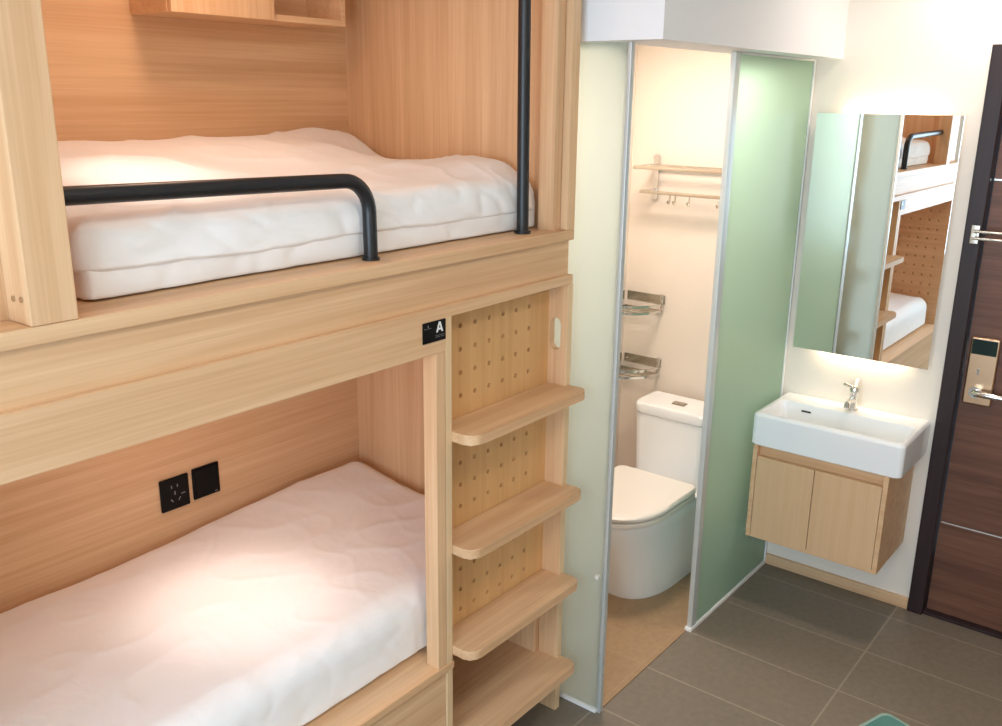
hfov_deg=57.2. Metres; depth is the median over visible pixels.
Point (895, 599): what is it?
baseboard
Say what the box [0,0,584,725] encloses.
bunk bed
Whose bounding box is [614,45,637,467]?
wall
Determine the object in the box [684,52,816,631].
glass screen
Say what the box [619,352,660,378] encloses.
corner shelf
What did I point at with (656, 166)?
towel rack
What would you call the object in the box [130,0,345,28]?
wall shelf
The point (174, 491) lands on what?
power socket
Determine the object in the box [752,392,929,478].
washbasin
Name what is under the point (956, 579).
door
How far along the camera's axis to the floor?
3.32 m
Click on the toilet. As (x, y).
(654, 507)
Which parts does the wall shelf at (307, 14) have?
cabinet door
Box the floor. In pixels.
[511,563,1001,725]
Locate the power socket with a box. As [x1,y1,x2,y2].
[159,473,189,512]
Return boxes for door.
[907,44,1001,638]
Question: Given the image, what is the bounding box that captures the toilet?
[608,391,703,598]
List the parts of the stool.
seat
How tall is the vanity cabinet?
0.386 m
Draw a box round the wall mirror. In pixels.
[793,113,964,369]
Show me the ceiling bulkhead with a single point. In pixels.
(808, 29)
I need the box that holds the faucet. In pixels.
[843,378,859,411]
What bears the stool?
on the floor
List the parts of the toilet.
bowl, seat, lid, tank, tank lid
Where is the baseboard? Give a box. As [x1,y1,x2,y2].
[765,553,908,608]
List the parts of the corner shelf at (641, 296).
rail, rail, wall plate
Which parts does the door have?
lock lever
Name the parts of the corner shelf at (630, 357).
rail, rail, wall plate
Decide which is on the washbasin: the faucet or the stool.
the faucet
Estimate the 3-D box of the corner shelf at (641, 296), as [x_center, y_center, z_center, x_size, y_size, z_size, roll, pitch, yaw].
[0.586,-0.262,4.076,0.205,0.080,0.205,13,20,36]
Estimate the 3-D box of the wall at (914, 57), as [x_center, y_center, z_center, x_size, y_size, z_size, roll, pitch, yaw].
[1.744,-0.319,3.325,3.750,2.720,0.126,13,20,36]
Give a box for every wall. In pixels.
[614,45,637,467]
[617,0,1001,597]
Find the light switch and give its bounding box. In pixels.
[191,461,219,499]
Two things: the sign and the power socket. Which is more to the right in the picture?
the sign
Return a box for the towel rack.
[633,154,721,208]
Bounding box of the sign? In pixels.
[422,318,445,344]
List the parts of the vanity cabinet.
door, door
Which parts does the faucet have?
spout, lever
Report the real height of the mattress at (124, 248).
0.262 m
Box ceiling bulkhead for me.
[580,0,849,58]
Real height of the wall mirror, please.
0.914 m
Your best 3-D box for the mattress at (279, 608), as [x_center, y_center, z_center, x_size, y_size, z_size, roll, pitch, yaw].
[-0.801,0.716,2.447,0.796,0.248,1.876,13,20,36]
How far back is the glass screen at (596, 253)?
2.74 m
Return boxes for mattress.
[0,461,426,725]
[58,127,534,299]
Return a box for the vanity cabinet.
[745,444,913,574]
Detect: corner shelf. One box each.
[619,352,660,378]
[622,290,664,314]
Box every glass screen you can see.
[554,41,634,712]
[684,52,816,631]
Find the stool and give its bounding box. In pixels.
[859,713,909,725]
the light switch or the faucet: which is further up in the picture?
the faucet
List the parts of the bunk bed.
panel, post, panel, guard rail, panel, berth post, panel, post trim, post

